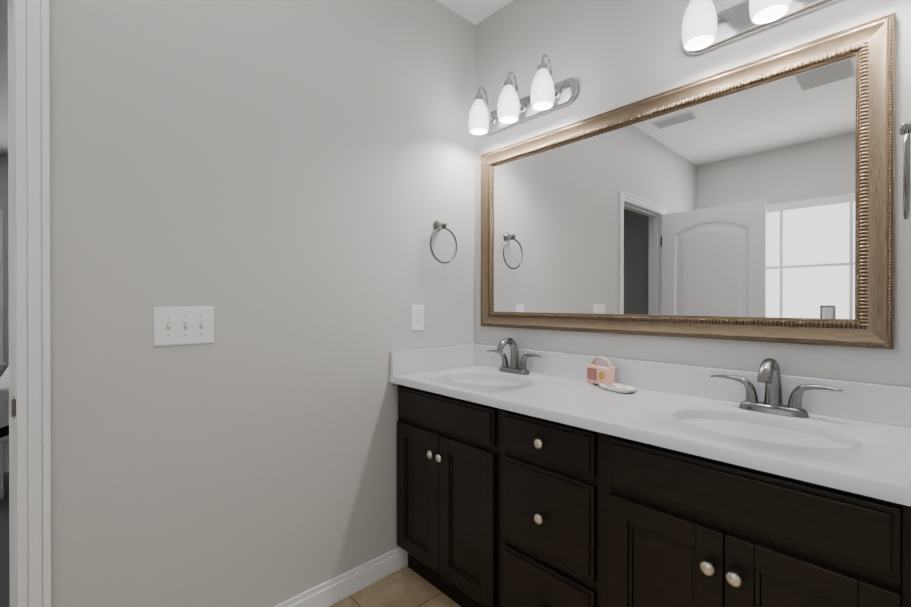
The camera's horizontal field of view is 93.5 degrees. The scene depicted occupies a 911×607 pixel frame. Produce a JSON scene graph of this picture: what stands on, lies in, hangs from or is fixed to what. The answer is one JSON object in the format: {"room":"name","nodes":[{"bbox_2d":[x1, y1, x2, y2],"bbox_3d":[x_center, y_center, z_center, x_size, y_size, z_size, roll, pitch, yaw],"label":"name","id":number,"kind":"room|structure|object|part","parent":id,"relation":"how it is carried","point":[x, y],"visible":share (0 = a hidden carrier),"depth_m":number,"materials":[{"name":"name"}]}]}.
{"room":"bathroom","nodes":[
{"label":"bathroom","id":0,"kind":"room"},
{"bbox_2d":[0,154,8,377],"bbox_3d":[-4.826,-0.148,4.232,5.800,2.740,0.120,0,0,-43],"label":"wall","id":1,"kind":"structure","parent":0,"point":[4,182],"depth_m":4.37,"materials":[{"name":"paint"}]},
{"bbox_2d":[0,210,5,369],"bbox_3d":[-5.009,-0.137,3.937,1.210,1.620,0.060,0,0,-43],"label":"bedroom window","id":2,"kind":"structure","parent":1,"relation":"in","point":[2,364],"depth_m":4.34,"materials":[{"name":"white"}]},
{"bbox_2d":[0,472,9,606],"bbox_3d":[-3.239,1.257,2.544,5.800,0.060,4.760,0,0,-43],"label":"floor","id":3,"kind":"structure","parent":0,"point":[4,557],"depth_m":2.15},
{"bbox_2d":[0,366,8,499],"bbox_3d":[-2.667,0.598,3.920,2.080,1.250,1.663,0,0,-43],"label":"bed","id":4,"kind":"object","parent":3,"relation":"on","point":[4,423],"visible":0.1,"depth_m":2.67,"materials":[{"name":"white"}]},
{"bbox_3d":[-2.671,0.598,3.925,2.080,1.250,1.600,0,0,-43],"label":"frame","id":5,"kind":"part","parent":4,"relation":"part of","materials":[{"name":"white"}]},
{"bbox_2d":[0,366,8,442],"bbox_3d":[-2.697,0.633,3.894,1.960,0.460,1.660,0,0,-43],"label":"comforter","id":6,"kind":"object","parent":4,"relation":"on","point":[4,380],"depth_m":2.66,"materials":[{"name":"fabric"}]},
{"bbox_2d":[0,0,512,154],"bbox_3d":[-1.946,-1.539,1.157,5.800,0.060,8.540,0,0,-43],"label":"ceiling","id":7,"kind":"structure","parent":0,"point":[3,80],"depth_m":2.30,"materials":[{"name":"white paint"}]},
{"bbox_2d":[49,0,474,606],"bbox_3d":[-1.210,-0.139,1.180,3.740,2.740,0.120,0,0,-43],"label":"wall","id":8,"kind":"structure","parent":0,"point":[281,186],"depth_m":1.52,"materials":[{"name":"paint"}]},
{"bbox_2d":[0,0,50,606],"bbox_3d":[-1.507,0.165,0.902,0.950,2.135,0.160,0,0,-43],"label":"door frame","id":9,"kind":"structure","parent":8,"relation":"attached to","point":[32,184],"depth_m":1.15,"materials":[{"name":"white wood"}]},
{"bbox_2d":[12,396,15,418],"bbox_3d":[-1.190,0.276,1.156,0.008,0.060,0.064,0,0,-43],"label":"strike plate","id":10,"kind":"object","parent":9,"relation":"attached to","point":[13,407],"visible":0.75,"depth_m":1.13,"materials":[{"name":"silver metal"}]},
{"bbox_2d":[153,307,213,345],"bbox_3d":[-0.880,0.073,1.396,0.170,0.124,0.016,0,0,-43],"label":"switch plate","id":11,"kind":"object","parent":8,"relation":"attached to","point":[182,325],"visible":1,"depth_m":1.39,"materials":[{"name":"white plastic"}]},
{"bbox_2d":[274,547,407,606],"bbox_3d":[-0.667,1.180,1.601,1.225,0.100,0.014,0,0,-43],"label":"baseboard","id":12,"kind":"structure","parent":8,"relation":"attached to","point":[330,592],"depth_m":1.79,"materials":[{"name":"white wood"}]},
{"bbox_2d":[411,305,423,330],"bbox_3d":[-0.182,0.069,2.057,0.076,0.124,0.008,0,0,-43],"label":"electrical outlet plate","id":13,"kind":"object","parent":8,"relation":"attached to","point":[417,317],"visible":1,"depth_m":2.05,"materials":[{"name":"white plastic"}]},
{"bbox_2d":[430,221,456,263],"bbox_3d":[-0.071,-0.305,2.122,0.180,0.218,0.062,0,0,-43],"label":"towel ring","id":14,"kind":"object","parent":8,"relation":"attached to","point":[438,226],"visible":1,"depth_m":2.12,"materials":[{"name":"silver metal"}]},
{"bbox_2d":[390,344,910,427],"bbox_3d":[0.475,0.276,1.533,0.557,0.105,1.668,0,0,-43],"label":"backsplash","id":15,"kind":"structure","parent":8,"relation":"attached to","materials":[{"name":"white stone"}]},
{"bbox_2d":[329,566,460,606],"bbox_3d":[0.083,1.266,-0.194,3.740,0.060,3.780,0,0,-43],"label":"floor","id":16,"kind":"structure","parent":0,"point":[406,586],"depth_m":1.81,"materials":[{"name":"beige tile"}]},
{"bbox_2d":[390,338,910,606],"bbox_3d":[0.472,0.696,1.532,0.565,1.069,1.668,0,0,-43],"label":"bathroom vanity","id":17,"kind":"object","parent":16,"relation":"on","point":[531,478],"visible":1,"depth_m":1.25,"materials":[{"name":"brown wood"}]},
{"bbox_2d":[390,364,910,506],"bbox_3d":[0.475,0.402,1.533,0.558,0.148,1.668,0,0,-43],"label":"countertop","id":18,"kind":"structure","parent":17,"relation":"on","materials":[{"name":"white stone"}]},
{"bbox_2d":[486,338,542,374],"bbox_3d":[0.244,0.243,1.996,0.146,0.167,0.331,0,0,-43],"label":"faucet","id":19,"kind":"object","parent":18,"relation":"on","point":[517,367],"depth_m":2.01,"materials":[{"name":"silver metal"}]},
{"bbox_2d":[586,356,614,385],"bbox_3d":[0.578,0.269,1.714,0.053,0.115,0.112,0,0,-29],"label":"radio","id":20,"kind":"object","parent":18,"relation":"on","point":[598,374],"visible":0.92,"depth_m":1.69,"materials":[{"name":"pink plastic"}]},
{"bbox_2d":[587,368,596,379],"bbox_3d":[0.547,0.283,1.720,0.013,0.044,0.048,0,0,-43],"label":"grille","id":21,"kind":"object","parent":20,"relation":"attached to","point":[591,372],"depth_m":1.72,"materials":[{"name":"pink plastic"}]},
{"bbox_3d":[0.586,0.237,1.718,0.043,0.050,0.104,0,0,-43],"label":"handle","id":22,"kind":"part","parent":20,"relation":"part of","materials":[{"name":"beige"}]},
{"bbox_2d":[599,383,637,392],"bbox_3d":[0.611,0.318,1.611,0.078,0.018,0.142,0,0,-31],"label":"dish","id":23,"kind":"object","parent":18,"relation":"on","point":[618,388],"visible":1,"depth_m":1.60,"materials":[{"name":"ceramic"}]},
{"bbox_2d":[710,358,845,417],"bbox_3d":[0.928,0.245,1.267,0.146,0.167,0.331,0,0,-43],"label":"faucet","id":24,"kind":"object","parent":18,"relation":"on","point":[769,374],"depth_m":1.28,"materials":[{"name":"silver metal"}]},
{"bbox_2d":[475,0,910,386],"bbox_3d":[1.424,-0.138,1.018,0.120,2.740,3.720,0,0,-43],"label":"wall","id":25,"kind":"structure","parent":0,"point":[607,55],"depth_m":1.66,"materials":[{"name":"paint"}]},
{"bbox_2d":[469,54,578,134],"bbox_3d":[0.275,-0.970,2.015,0.184,0.233,0.570,0,0,-43],"label":"sconce","id":26,"kind":"object","parent":25,"relation":"attached to","point":[547,95],"visible":1,"depth_m":1.95,"materials":[{"name":"white glass"}]},
{"bbox_3d":[0.245,-0.930,1.987,0.102,0.154,0.482,0,0,-43],"label":"lamp shade","id":27,"kind":"part","parent":26,"relation":"part of","materials":[{"name":"white glass"}]},
{"bbox_2d":[481,12,894,348],"bbox_3d":[0.664,-0.332,1.719,0.024,0.908,1.534,0,0,-43],"label":"mirror","id":28,"kind":"object","parent":25,"relation":"attached to","point":[753,200],"visible":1,"depth_m":1.47,"materials":[{"name":"gold metal"}]},
{"bbox_3d":[0.670,-0.332,1.725,0.005,0.768,1.394,0,0,-43],"label":"glass","id":29,"kind":"part","parent":28,"relation":"part of","materials":[{"name":"white"}]},
{"bbox_2d":[682,0,840,55],"bbox_3d":[0.956,-0.967,1.289,0.184,0.233,0.570,0,0,-43],"label":"sconce","id":30,"kind":"object","parent":25,"relation":"attached to","point":[706,28],"visible":1,"depth_m":1.37,"materials":[{"name":"white glass"}]},
{"bbox_3d":[0.926,-0.928,1.261,0.102,0.154,0.482,0,0,-43],"label":"lamp shade","id":31,"kind":"part","parent":30,"relation":"part of","materials":[{"name":"white glass"}]},
{"bbox_3d":[1.021,-0.138,0.812,0.750,2.740,0.125,0,0,-43],"label":"wall","id":32,"kind":"structure","parent":0,"visible":0},
{"bbox_2d":[899,122,910,219],"bbox_3d":[0.963,-0.286,0.886,0.180,0.218,0.062,0,0,-43],"label":"towel ring","id":33,"kind":"object","parent":32,"relation":"attached to","point":[905,130],"visible":1,"depth_m":0.85,"materials":[{"name":"silver metal"}]}
]}

